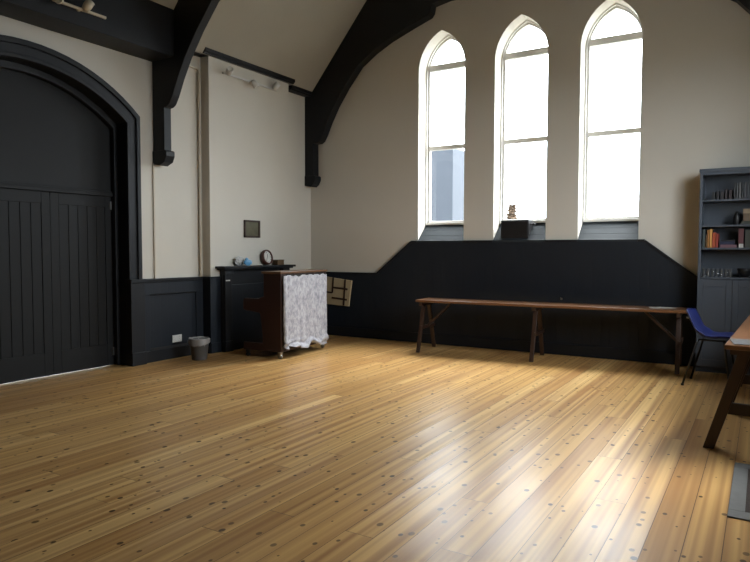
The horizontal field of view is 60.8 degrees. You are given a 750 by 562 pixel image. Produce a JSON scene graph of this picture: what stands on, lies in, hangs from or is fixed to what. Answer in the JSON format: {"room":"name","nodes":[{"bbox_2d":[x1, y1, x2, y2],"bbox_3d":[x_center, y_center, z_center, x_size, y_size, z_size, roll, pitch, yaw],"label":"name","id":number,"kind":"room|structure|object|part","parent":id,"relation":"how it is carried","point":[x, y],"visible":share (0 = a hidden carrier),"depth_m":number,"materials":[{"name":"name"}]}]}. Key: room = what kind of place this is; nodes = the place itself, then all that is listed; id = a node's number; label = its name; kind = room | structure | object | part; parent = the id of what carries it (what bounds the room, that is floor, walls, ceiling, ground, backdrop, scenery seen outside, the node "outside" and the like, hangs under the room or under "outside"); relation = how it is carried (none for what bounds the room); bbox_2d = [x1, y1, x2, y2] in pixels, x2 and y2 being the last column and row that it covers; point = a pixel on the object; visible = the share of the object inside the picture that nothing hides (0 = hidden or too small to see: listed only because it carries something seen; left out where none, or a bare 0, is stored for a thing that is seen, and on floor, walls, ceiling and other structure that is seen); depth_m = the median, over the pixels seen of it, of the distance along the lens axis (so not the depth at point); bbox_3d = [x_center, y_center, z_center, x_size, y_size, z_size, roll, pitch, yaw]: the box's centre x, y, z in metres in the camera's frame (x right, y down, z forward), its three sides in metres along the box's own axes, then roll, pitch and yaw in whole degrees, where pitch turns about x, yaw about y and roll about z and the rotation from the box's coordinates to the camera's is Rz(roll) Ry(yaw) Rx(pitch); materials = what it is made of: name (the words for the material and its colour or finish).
{"room":"church hall","nodes":[
{"label":"church hall","id":0,"kind":"room"},
{"bbox_2d":[0,15,310,278],"bbox_3d":[-4.232,-1.170,5.942,0.430,4.650,12.220,2,3,31],"label":"wall","id":1,"kind":"structure","parent":0,"point":[176,184],"depth_m":8.21,"materials":[{"name":"beige paint"}]},
{"bbox_2d":[0,188,52,383],"bbox_3d":[-3.807,0.048,6.755,0.045,2.031,0.784,2,3,31],"label":"door","id":2,"kind":"structure","parent":1,"relation":"in","point":[26,335],"depth_m":6.83,"materials":[{"name":"grey paint"}]},
{"bbox_2d":[0,68,112,196],"bbox_3d":[-3.779,-1.588,6.689,0.085,1.245,2.320,2,3,31],"label":"panel","id":3,"kind":"object","parent":1,"relation":"attached to","point":[50,141],"depth_m":7.00,"materials":[{"name":"grey paint"}]},
{"bbox_2d":[0,51,131,364],"bbox_3d":[-3.680,-0.616,6.675,0.320,3.375,2.434,2,3,31],"label":"door frame","id":4,"kind":"structure","parent":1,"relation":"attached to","point":[103,108],"depth_m":7.62,"materials":[{"name":"black paint"}]},
{"bbox_2d":[49,192,113,374],"bbox_3d":[-3.387,0.017,7.425,0.065,2.031,0.789,2,3,31],"label":"door","id":5,"kind":"structure","parent":4,"relation":"attached to","point":[80,225],"depth_m":7.39,"materials":[{"name":"grey paint"}]},
{"bbox_2d":[0,34,142,278],"bbox_3d":[-3.571,-0.690,6.605,0.075,3.530,2.734,2,3,31],"label":"door frame","id":6,"kind":"structure","parent":1,"relation":"attached to","point":[7,43],"depth_m":7.50,"materials":[{"name":"black paint"}]},
{"bbox_2d":[125,279,146,366],"bbox_3d":[-3.557,0.551,6.654,0.115,1.045,2.780,2,3,31],"label":"trim","id":7,"kind":"structure","parent":1,"relation":"attached to","point":[135,288],"depth_m":7.69,"materials":[{"name":"black paint"}]},
{"bbox_2d":[152,163,155,278],"bbox_3d":[-2.752,-0.730,7.961,0.022,1.458,0.020,2,3,31],"label":"trim","id":8,"kind":"structure","parent":1,"relation":"attached to","point":[153,165],"depth_m":7.95,"materials":[{"name":"beige paint"}]},
{"bbox_2d":[147,345,190,362],"bbox_3d":[-2.603,0.923,8.282,0.050,0.150,0.960,2,3,31],"label":"baseboard","id":9,"kind":"structure","parent":1,"relation":"attached to","point":[158,355],"depth_m":8.17,"materials":[{"name":"black paint"}]},
{"bbox_2d":[150,291,195,350],"bbox_3d":[-2.595,0.496,8.251,0.030,0.726,0.750,2,3,31],"label":"ledges","id":10,"kind":"object","parent":1,"relation":"attached to","point":[182,344],"visible":0.84,"depth_m":8.21,"materials":[{"name":"black wood"}]},
{"bbox_2d":[145,279,202,350],"bbox_3d":[-2.603,0.488,8.270,0.040,1.020,0.975,2,3,31],"label":"wall panel","id":11,"kind":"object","parent":1,"relation":"attached to","point":[166,315],"depth_m":8.24,"materials":[{"name":"black wood"}]},
{"bbox_2d":[146,277,202,282],"bbox_3d":[-2.595,-0.016,8.233,0.065,0.050,0.960,2,3,31],"label":"trim","id":12,"kind":"structure","parent":1,"relation":"attached to","point":[157,280],"depth_m":8.20,"materials":[{"name":"black paint"}]},
{"bbox_2d":[172,334,181,342],"bbox_3d":[-2.574,0.746,8.309,0.019,0.092,0.150,2,3,31],"label":"wall socket","id":13,"kind":"object","parent":1,"relation":"attached to","point":[175,338],"visible":1,"depth_m":8.30,"materials":[{"name":"white plastic"}]},
{"bbox_2d":[152,0,219,165],"bbox_3d":[0.351,-3.416,6.016,7.200,4.166,0.135,2,3,31],"label":"beam","id":14,"kind":"structure","parent":1,"relation":"attached to","point":[191,17],"depth_m":7.70,"materials":[{"name":"black paint"}]},
{"bbox_2d":[189,65,201,276],"bbox_3d":[-2.503,-1.433,8.301,0.053,2.774,0.625,2,3,31],"label":"pipe","id":15,"kind":"object","parent":1,"relation":"attached to","point":[190,66],"visible":0.94,"depth_m":8.53,"materials":[{"name":"beige metal"}]},
{"bbox_2d":[193,47,311,96],"bbox_3d":[-1.832,-3.028,9.165,0.217,0.150,2.955,2,3,31],"label":"crown molding","id":16,"kind":"structure","parent":1,"relation":"attached to","point":[293,89],"depth_m":9.21,"materials":[{"name":"black paint"}]},
{"bbox_2d":[200,56,288,276],"bbox_3d":[-1.851,-1.203,9.312,0.170,4.300,1.670,2,3,31],"label":"wall","id":17,"kind":"structure","parent":0,"point":[245,129],"depth_m":9.06,"materials":[{"name":"beige paint"}]},
{"bbox_2d":[202,276,221,353],"bbox_3d":[-2.235,0.457,8.717,0.180,1.040,0.203,2,3,31],"label":"trim","id":18,"kind":"structure","parent":17,"relation":"attached to","point":[211,285],"depth_m":8.65,"materials":[{"name":"black wood"}]},
{"bbox_2d":[222,66,280,90],"bbox_3d":[-1.720,-2.843,9.101,0.184,0.214,1.162,2,3,31],"label":"bar","id":19,"kind":"object","parent":17,"relation":"attached to","point":[229,70],"visible":1,"depth_m":9.07,"materials":[{"name":"white plastic"}]},
{"bbox_2d":[244,220,259,237],"bbox_3d":[-1.781,-0.755,9.261,0.024,0.250,0.330,2,3,31],"label":"wall plaque","id":20,"kind":"object","parent":17,"relation":"attached to","point":[251,227],"visible":1,"depth_m":9.25,"materials":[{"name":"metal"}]},
{"bbox_3d":[-1.786,-0.755,9.264,0.013,0.200,0.274,2,3,31],"label":"plate","id":21,"kind":"part","parent":20,"relation":"part of","materials":[{"name":"brown metal"}]},
{"bbox_2d":[215,264,295,351],"bbox_3d":[-1.699,0.361,9.304,0.179,1.178,1.530,2,3,31],"label":"mantelpiece","id":22,"kind":"object","parent":17,"relation":"attached to","point":[239,325],"visible":0.66,"depth_m":9.01,"materials":[{"name":"black paint"}]},
{"bbox_2d":[234,256,244,265],"bbox_3d":[-1.909,-0.283,9.002,0.082,0.137,0.202,2,3,31],"label":"plastic bag","id":23,"kind":"object","parent":22,"relation":"on","point":[239,261],"visible":0.99,"depth_m":8.97,"materials":[{"name":"white plastic"}]},
{"bbox_2d":[244,258,251,265],"bbox_3d":[-1.795,-0.274,9.022,0.068,0.116,0.159,2,3,31],"label":"packet","id":24,"kind":"object","parent":22,"relation":"on","point":[247,262],"visible":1,"depth_m":8.99,"materials":[{"name":"blue plastic"}]},
{"bbox_2d":[215,264,295,269],"bbox_3d":[-1.698,-0.202,9.277,0.179,0.052,1.530,2,3,31],"label":"shelf","id":25,"kind":"object","parent":22,"relation":"attached to","point":[286,266],"depth_m":9.20,"materials":[{"name":"black paint"}]},
{"bbox_2d":[261,250,272,264],"bbox_3d":[-1.604,-0.354,9.488,0.092,0.227,0.224,2,3,31],"label":"clock","id":26,"kind":"object","parent":22,"relation":"on","point":[266,255],"visible":1,"depth_m":9.47,"materials":[{"name":"black plastic"}]},
{"bbox_2d":[273,259,283,264],"bbox_3d":[-1.460,-0.285,9.673,0.096,0.078,0.156,2,3,31],"label":"wooden box","id":27,"kind":"object","parent":22,"relation":"on","point":[275,262],"visible":1,"depth_m":9.62,"materials":[{"name":"brown wood"}]},
{"bbox_2d":[151,0,365,91],"bbox_3d":[-1.048,-4.174,3.680,8.100,2.840,12.520,2,3,31],"label":"ceiling","id":28,"kind":"structure","parent":0,"point":[297,40],"depth_m":9.12,"materials":[{"name":"beige paint"}]},
{"bbox_2d":[0,0,173,61],"bbox_3d":[-4.819,-2.805,4.098,0.400,0.563,8.594,2,3,31],"label":"beam","id":29,"kind":"structure","parent":28,"relation":"attached to","point":[143,29],"depth_m":7.00,"materials":[{"name":"black paint"}]},
{"bbox_2d":[52,0,105,18],"bbox_3d":[-3.008,-2.820,6.529,0.160,0.173,0.658,2,3,27],"label":"bar","id":30,"kind":"object","parent":29,"relation":"attached to","point":[87,5],"visible":1,"depth_m":6.56,"materials":[{"name":"beige metal"}]},
{"bbox_2d":[0,335,749,561],"bbox_3d":[-1.140,1.248,3.769,7.800,0.060,12.140,2,3,31],"label":"floor","id":31,"kind":"structure","parent":0,"point":[349,449],"depth_m":4.24,"materials":[{"name":"brown wood"}]},
{"bbox_2d":[188,336,210,360],"bbox_3d":[-2.243,0.862,8.167,0.279,0.285,0.276,2,3,31],"label":"waste bin","id":32,"kind":"object","parent":31,"relation":"on","point":[198,345],"visible":1,"depth_m":8.07,"materials":[{"name":"grey plastic"}]},
{"bbox_2d":[243,269,327,358],"bbox_3d":[-1.212,0.413,8.786,0.612,1.125,1.160,2,3,27],"label":"upright piano","id":33,"kind":"object","parent":31,"relation":"on","point":[270,306],"visible":0.6,"depth_m":8.23,"materials":[{"name":"brown wood"}]},
{"bbox_3d":[-1.461,0.406,8.303,0.600,1.005,0.035,2,3,27],"label":"panel","id":34,"kind":"part","parent":33,"relation":"part of","materials":[{"name":"brown wood"}]},
{"bbox_3d":[-1.192,0.409,8.238,0.060,1.005,0.060,2,3,27],"label":"post","id":35,"kind":"part","parent":33,"relation":"part of","materials":[{"name":"brown wood"}]},
{"bbox_3d":[-1.072,-0.130,8.690,0.302,0.030,1.160,2,3,27],"label":"lid","id":36,"kind":"part","parent":33,"relation":"part of","materials":[{"name":"brown wood"}]},
{"bbox_2d":[283,274,328,349],"bbox_3d":[-0.900,0.412,8.626,0.084,1.009,1.070,2,3,27],"label":"cloth","id":37,"kind":"object","parent":33,"relation":"hanging from","point":[305,296],"visible":1,"depth_m":8.61,"materials":[{"name":"white fabric"}]},
{"bbox_2d":[415,298,687,373],"bbox_3d":[2.184,0.649,8.242,3.440,0.718,0.614,2,3,28],"label":"trestle table","id":38,"kind":"object","parent":31,"relation":"on","point":[537,307],"visible":0.96,"depth_m":8.11,"materials":[{"name":"brown wood"}]},
{"bbox_3d":[0.636,0.651,8.845,0.050,0.650,0.234,2,3,28],"label":"leg","id":39,"kind":"part","parent":38,"relation":"part of","materials":[{"name":"brown wood"}]},
{"bbox_3d":[0.813,0.635,9.181,0.050,0.650,0.234,2,3,28],"label":"leg","id":40,"kind":"part","parent":38,"relation":"part of","materials":[{"name":"brown wood"}]},
{"bbox_3d":[2.016,0.689,8.118,0.050,0.650,0.234,2,3,28],"label":"leg","id":41,"kind":"part","parent":38,"relation":"part of","materials":[{"name":"brown wood"}]},
{"bbox_3d":[2.193,0.673,8.454,0.050,0.650,0.234,2,3,28],"label":"leg","id":42,"kind":"part","parent":38,"relation":"part of","materials":[{"name":"brown wood"}]},
{"bbox_2d":[649,307,672,308],"bbox_3d":[3.426,0.319,7.625,0.298,0.006,0.205,2,3,31],"label":"loose papers","id":43,"kind":"object","parent":38,"relation":"on","point":[649,307],"visible":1,"depth_m":7.62,"materials":[{"name":"white paper"}]},
{"bbox_3d":[3.484,0.729,7.345,0.050,0.650,0.234,2,3,28],"label":"leg","id":44,"kind":"part","parent":38,"relation":"part of","materials":[{"name":"brown wood"}]},
{"bbox_3d":[3.661,0.713,7.680,0.050,0.650,0.234,2,3,28],"label":"leg","id":45,"kind":"part","parent":38,"relation":"part of","materials":[{"name":"brown wood"}]},
{"bbox_2d":[681,308,734,384],"bbox_3d":[3.522,0.694,6.678,0.493,0.784,0.460,2,3,37],"label":"plastic chair","id":46,"kind":"object","parent":31,"relation":"on","point":[700,328],"visible":0.87,"depth_m":6.74,"materials":[{"name":"plastic"}]},
{"bbox_3d":[3.279,0.842,6.635,0.178,0.491,0.031,1,3,14],"label":"leg","id":47,"kind":"part","parent":46,"relation":"part of","materials":[{"name":"black metal"}]},
{"bbox_3d":[3.504,0.829,6.932,0.031,0.491,0.178,-1,3,-30],"label":"leg","id":48,"kind":"part","parent":46,"relation":"part of","materials":[{"name":"black metal"}]},
{"bbox_3d":[3.454,0.610,6.537,0.240,0.020,0.020,2,3,37],"label":"seat rail","id":49,"kind":"part","parent":46,"relation":"part of","materials":[{"name":"black metal"}]},
{"bbox_3d":[3.544,0.853,6.435,0.030,0.491,0.126,-1,3,-16],"label":"leg","id":50,"kind":"part","parent":46,"relation":"part of","materials":[{"name":"black metal"}]},
{"bbox_2d":[695,166,749,374],"bbox_3d":[4.114,-0.113,7.334,0.726,2.335,0.372,2,3,31],"label":"bookcase","id":51,"kind":"object","parent":31,"relation":"on","point":[723,303],"visible":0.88,"depth_m":7.36,"materials":[{"name":"grey wood"}]},
{"bbox_3d":[3.832,-0.105,7.527,0.028,2.300,0.337,2,3,31],"label":"panel","id":52,"kind":"part","parent":51,"relation":"part of","materials":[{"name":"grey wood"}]},
{"bbox_2d":[702,268,705,276],"bbox_3d":[3.810,-0.097,7.402,0.038,0.095,0.037,2,3,31],"label":"drinking glass","id":53,"kind":"object","parent":51,"relation":"on","point":[703,269],"visible":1,"depth_m":7.39,"materials":[{"name":"clear glass"}]},
{"bbox_2d":[702,230,706,247],"bbox_3d":[3.838,-0.491,7.442,0.032,0.205,0.160,2,3,31],"label":"book","id":54,"kind":"object","parent":51,"relation":"on","point":[704,233],"visible":0.95,"depth_m":7.38,"materials":[{"name":"paper"}]},
{"bbox_2d":[707,230,709,247],"bbox_3d":[3.876,-0.490,7.413,0.026,0.205,0.150,2,3,31],"label":"book","id":55,"kind":"object","parent":51,"relation":"on","point":[708,231],"visible":0.88,"depth_m":7.35,"materials":[{"name":"paper"}]},
{"bbox_2d":[710,229,712,247],"bbox_3d":[3.897,-0.494,7.400,0.022,0.215,0.150,2,3,31],"label":"book","id":56,"kind":"object","parent":51,"relation":"on","point":[711,230],"visible":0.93,"depth_m":7.34,"materials":[{"name":"paper"}]},
{"bbox_3d":[3.877,0.484,7.317,0.351,1.003,0.019,2,3,31],"label":"cupboard door","id":57,"kind":"part","parent":51,"relation":"part of","materials":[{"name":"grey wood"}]},
{"bbox_2d":[712,192,715,199],"bbox_3d":[3.905,-0.976,7.355,0.034,0.085,0.120,2,3,31],"label":"book","id":58,"kind":"object","parent":51,"relation":"on","point":[713,193],"visible":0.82,"depth_m":7.31,"materials":[{"name":"paper"}]},
{"bbox_2d":[712,233,716,247],"bbox_3d":[3.924,-0.472,7.385,0.036,0.172,0.150,2,3,31],"label":"book","id":59,"kind":"object","parent":51,"relation":"on","point":[713,234],"visible":0.93,"depth_m":7.32,"materials":[{"name":"paper"}]},
{"bbox_2d":[715,269,718,276],"bbox_3d":[3.936,-0.094,7.349,0.038,0.095,0.037,2,3,31],"label":"drinking glass","id":60,"kind":"object","parent":51,"relation":"on","point":[716,270],"visible":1,"depth_m":7.34,"materials":[{"name":"clear glass"}]},
{"bbox_2d":[716,234,718,247],"bbox_3d":[3.952,-0.465,7.368,0.026,0.160,0.150,2,3,31],"label":"book","id":61,"kind":"object","parent":51,"relation":"on","point":[717,235],"visible":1,"depth_m":7.31,"materials":[{"name":"paper"}]},
{"bbox_2d":[716,191,719,198],"bbox_3d":[3.939,-0.979,7.334,0.030,0.095,0.120,2,3,31],"label":"book","id":62,"kind":"object","parent":51,"relation":"on","point":[717,192],"visible":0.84,"depth_m":7.29,"materials":[{"name":"paper"}]},
{"bbox_2d":[720,191,724,198],"bbox_3d":[3.978,-0.976,7.311,0.036,0.090,0.120,2,3,31],"label":"book","id":63,"kind":"object","parent":51,"relation":"on","point":[722,194],"visible":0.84,"depth_m":7.26,"materials":[{"name":"paper"}]},
{"bbox_3d":[4.121,-0.036,7.349,0.654,0.020,0.321,2,3,31],"label":"shelf","id":64,"kind":"part","parent":51,"relation":"part of","materials":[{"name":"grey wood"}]},
{"bbox_3d":[4.122,-0.372,7.333,0.654,0.020,0.321,2,3,31],"label":"shelf","id":65,"kind":"part","parent":51,"relation":"part of","materials":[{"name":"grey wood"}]},
{"bbox_2d":[724,269,727,276],"bbox_3d":[4.012,-0.092,7.302,0.038,0.095,0.037,2,3,31],"label":"drinking glass","id":66,"kind":"object","parent":51,"relation":"on","point":[725,270],"visible":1,"depth_m":7.29,"materials":[{"name":"clear glass"}]},
{"bbox_3d":[4.122,-0.630,7.320,0.654,0.020,0.321,2,3,31],"label":"shelf","id":67,"kind":"part","parent":51,"relation":"part of","materials":[{"name":"grey wood"}]},
{"bbox_3d":[4.123,-0.920,7.306,0.654,0.020,0.321,2,3,31],"label":"shelf","id":68,"kind":"part","parent":51,"relation":"part of","materials":[{"name":"grey wood"}]},
{"bbox_2d":[725,189,727,198],"bbox_3d":[4.011,-0.987,7.290,0.030,0.115,0.120,2,3,31],"label":"book","id":69,"kind":"object","parent":51,"relation":"on","point":[726,190],"visible":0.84,"depth_m":7.24,"materials":[{"name":"paper"}]},
{"bbox_3d":[4.043,-1.221,7.160,0.654,0.035,0.020,2,3,31],"label":"rail","id":70,"kind":"part","parent":51,"relation":"part of","materials":[{"name":"grey wood"}]},
{"bbox_2d":[720,245,736,247],"bbox_3d":[4.046,-0.399,7.308,0.165,0.034,0.140,2,3,31],"label":"book","id":71,"kind":"object","parent":51,"relation":"on","point":[721,246],"visible":0.93,"depth_m":7.25,"materials":[{"name":"paper"}]},
{"bbox_2d":[720,241,734,244],"bbox_3d":[4.036,-0.434,7.312,0.150,0.036,0.140,2,3,31],"label":"book","id":72,"kind":"object","parent":71,"relation":"on","point":[721,242],"visible":1,"depth_m":7.25,"materials":[{"name":"paper"}]},
{"bbox_2d":[729,190,732,198],"bbox_3d":[4.048,-0.981,7.268,0.034,0.105,0.120,2,3,31],"label":"book","id":73,"kind":"object","parent":51,"relation":"on","point":[730,191],"visible":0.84,"depth_m":7.22,"materials":[{"name":"paper"}]},
{"bbox_2d":[734,182,735,198],"bbox_3d":[4.087,-1.020,7.251,0.018,0.185,0.135,2,3,31],"label":"book","id":74,"kind":"object","parent":51,"relation":"on","point":[734,182],"visible":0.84,"depth_m":7.19,"materials":[{"name":"paper"}]},
{"bbox_2d":[733,212,739,224],"bbox_3d":[4.111,-0.713,7.259,0.072,0.150,0.072,2,3,31],"label":"jar","id":75,"kind":"object","parent":51,"relation":"on","point":[736,218],"visible":0.98,"depth_m":7.24,"materials":[{"name":"ceramic"}]},
{"bbox_2d":[736,183,738,198],"bbox_3d":[4.109,-1.016,7.237,0.018,0.178,0.135,2,3,31],"label":"book","id":76,"kind":"object","parent":51,"relation":"on","point":[737,193],"visible":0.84,"depth_m":7.18,"materials":[{"name":"paper"}]},
{"bbox_3d":[4.181,0.494,7.132,0.351,1.003,0.019,2,3,31],"label":"cupboard door","id":77,"kind":"part","parent":51,"relation":"part of","materials":[{"name":"grey wood"}]},
{"bbox_2d":[739,182,741,198],"bbox_3d":[4.132,-1.019,7.224,0.018,0.186,0.135,2,3,31],"label":"book","id":78,"kind":"object","parent":51,"relation":"on","point":[740,183],"visible":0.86,"depth_m":7.17,"materials":[{"name":"paper"}]},
{"bbox_2d":[738,229,744,247],"bbox_3d":[4.154,-0.484,7.244,0.055,0.210,0.150,2,3,31],"label":"book","id":79,"kind":"object","parent":51,"relation":"on","point":[740,231],"visible":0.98,"depth_m":7.18,"materials":[{"name":"paper"}]},
{"bbox_2d":[742,182,743,197],"bbox_3d":[4.154,-1.016,7.210,0.018,0.180,0.135,2,3,31],"label":"book","id":80,"kind":"object","parent":51,"relation":"on","point":[742,182],"visible":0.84,"depth_m":7.15,"materials":[{"name":"paper"}]},
{"bbox_2d":[737,268,749,276],"bbox_3d":[4.202,-0.092,7.257,0.156,0.100,0.156,2,3,31],"label":"bowl","id":81,"kind":"object","parent":51,"relation":"on","point":[743,272],"visible":0.99,"depth_m":7.21,"materials":[{"name":"ceramic"}]},
{"bbox_2d":[744,182,746,197],"bbox_3d":[4.176,-1.018,7.197,0.018,0.186,0.135,2,3,31],"label":"book","id":82,"kind":"object","parent":51,"relation":"on","point":[745,193],"visible":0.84,"depth_m":7.14,"materials":[{"name":"paper"}]},
{"bbox_2d":[741,221,749,224],"bbox_3d":[4.244,-0.654,7.193,0.210,0.039,0.190,2,3,31],"label":"book","id":83,"kind":"object","parent":51,"relation":"on","point":[742,222],"visible":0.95,"depth_m":7.15,"materials":[{"name":"paper"}]},
{"bbox_2d":[743,209,749,220],"bbox_3d":[4.249,-0.741,7.186,0.186,0.135,0.186,2,3,31],"label":"file box","id":84,"kind":"object","parent":83,"relation":"on","point":[746,212],"visible":0.88,"depth_m":7.14,"materials":[{"name":"beige cardboard"}]},
{"bbox_2d":[745,230,749,247],"bbox_3d":[4.213,-0.474,7.214,0.060,0.195,0.160,2,3,31],"label":"book","id":85,"kind":"object","parent":51,"relation":"on","point":[747,232],"visible":1,"depth_m":7.15,"materials":[{"name":"paper"}]},
{"bbox_2d":[747,182,749,197],"bbox_3d":[4.198,-1.015,7.183,0.018,0.182,0.135,2,3,31],"label":"book","id":86,"kind":"object","parent":51,"relation":"on","point":[748,183],"visible":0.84,"depth_m":7.13,"materials":[{"name":"paper"}]},
{"bbox_2d":[703,315,749,448],"bbox_3d":[3.400,0.767,5.371,0.838,0.765,2.850,2,3,34],"label":"trestle table","id":87,"kind":"object","parent":31,"relation":"on","point":[738,376],"visible":1,"depth_m":4.47,"materials":[{"name":"brown wood"}]},
{"bbox_2d":[730,338,749,345],"bbox_3d":[2.586,0.425,4.410,0.214,0.006,0.304,1,3,24],"label":"magazine","id":88,"kind":"object","parent":87,"relation":"on","point":[746,342],"visible":1,"depth_m":4.43,"materials":[{"name":"paper"}]},
{"bbox_3d":[3.166,0.790,5.529,0.273,0.702,0.098,2,3,34],"label":"leg","id":89,"kind":"part","parent":87,"relation":"part of","materials":[{"name":"brown wood"}]},
{"bbox_2d":[727,462,749,520],"bbox_3d":[2.365,1.226,3.633,0.590,0.009,1.000,2,3,31],"label":"floor mat","id":90,"kind":"object","parent":31,"relation":"on","point":[739,502],"visible":1,"depth_m":3.65,"materials":[{"name":"grey fabric"}]},
{"bbox_2d":[311,0,749,275],"bbox_3d":[2.105,-2.604,8.935,8.100,7.250,0.400,2,3,31],"label":"wall","id":91,"kind":"structure","parent":0,"point":[368,202],"depth_m":8.61,"materials":[{"name":"beige paint"}]},
{"bbox_2d":[327,277,351,305],"bbox_3d":[-0.638,0.163,10.448,0.622,0.481,0.045,2,3,31],"label":"board","id":92,"kind":"object","parent":91,"relation":"attached to","point":[338,290],"visible":0.65,"depth_m":10.40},
{"bbox_2d":[417,35,464,242],"bbox_3d":[1.054,-2.127,9.547,0.745,3.104,0.380,2,3,31],"label":"window","id":93,"kind":"structure","parent":91,"relation":"in","point":[434,231],"depth_m":9.72,"materials":[{"name":"white paint"}]},
{"bbox_3d":[1.050,-0.712,9.613,0.743,0.272,0.375,2,3,31],"label":"sill","id":94,"kind":"part","parent":93,"relation":"part of","materials":[{"name":"grey wood"}]},
{"bbox_2d":[327,326,694,365],"bbox_3d":[1.994,0.902,8.886,7.150,0.150,0.020,2,3,31],"label":"baseboard","id":95,"kind":"structure","parent":91,"relation":"attached to","point":[660,357],"depth_m":8.87,"materials":[{"name":"black paint"}]},
{"bbox_2d":[326,242,696,353],"bbox_3d":[2.008,0.220,8.874,7.150,1.515,0.029,2,3,31],"label":"wainscoting","id":96,"kind":"structure","parent":91,"relation":"attached to","point":[605,273],"depth_m":8.76,"materials":[{"name":"black wood"}]},
{"bbox_2d":[326,239,697,278],"bbox_3d":[2.006,-0.302,8.843,7.150,0.530,0.042,2,3,31],"label":"trim","id":97,"kind":"structure","parent":91,"relation":"attached to","point":[639,240],"depth_m":9.03,"materials":[{"name":"black paint"}]},
{"bbox_2d":[492,20,547,241],"bbox_3d":[2.078,-2.095,8.923,0.745,3.104,0.380,2,3,31],"label":"window","id":98,"kind":"structure","parent":91,"relation":"in","point":[537,234],"depth_m":9.10,"materials":[{"name":"white paint"}]},
{"bbox_2d":[501,220,535,237],"bbox_3d":[2.019,-0.727,8.974,0.453,0.253,0.223,2,3,31],"label":"speaker","id":99,"kind":"object","parent":98,"relation":"on","point":[509,228],"visible":1,"depth_m":8.89},
{"bbox_2d":[505,203,517,218],"bbox_3d":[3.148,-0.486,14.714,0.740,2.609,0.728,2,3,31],"label":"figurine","id":100,"kind":"object","parent":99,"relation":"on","point":[511,214],"visible":0.04,"depth_m":14.60,"materials":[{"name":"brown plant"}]},
{"bbox_2d":[502,221,526,235],"bbox_3d":[1.941,-0.730,8.897,0.370,0.210,0.009,2,3,31],"label":"grille","id":101,"kind":"object","parent":99,"relation":"attached to","point":[509,228],"depth_m":8.89,"materials":[{"name":"black plastic"}]},
{"bbox_3d":[2.074,-0.680,8.989,0.743,0.272,0.375,2,3,31],"label":"sill","id":102,"kind":"part","parent":98,"relation":"part of","materials":[{"name":"grey wood"}]},
{"bbox_2d":[305,0,749,187],"bbox_3d":[1.960,-3.540,8.650,7.200,4.165,0.183,2,3,31],"label":"beam","id":103,"kind":"structure","parent":91,"relation":"attached to","point":[379,23],"depth_m":9.96,"materials":[{"name":"black paint"}]},
{"bbox_2d":[577,3,642,241],"bbox_3d":[3.083,-2.063,8.310,0.750,3.104,0.380,2,3,31],"label":"window","id":104,"kind":"structure","parent":91,"relation":"in","point":[624,228],"depth_m":8.43,"materials":[{"name":"white paint"}]},
{"bbox_3d":[3.079,-0.649,8.376,0.748,0.272,0.375,2,3,31],"label":"sill","id":105,"kind":"part","parent":104,"relation":"part of","materials":[{"name":"grey wood"}]},
{"label":"outside","id":106,"kind":"structure","parent":0,"visible":0},
{"bbox_3d":[1.876,0.640,22.338,100.000,0.380,120.000,2,3,31],"label":"ground","id":107,"kind":"structure","parent":106,"visible":0},
{"bbox_2d":[431,149,463,220],"bbox_3d":[-0.313,-1.356,17.952,6.520,4.020,2.400,2,3,31],"label":"neighbouring building","id":108,"kind":"structure","parent":107,"relation":"on","point":[447,166],"depth_m":15.36,"materials":[{"name":"pale blue painted render"},{"name":"slate"}]}
]}

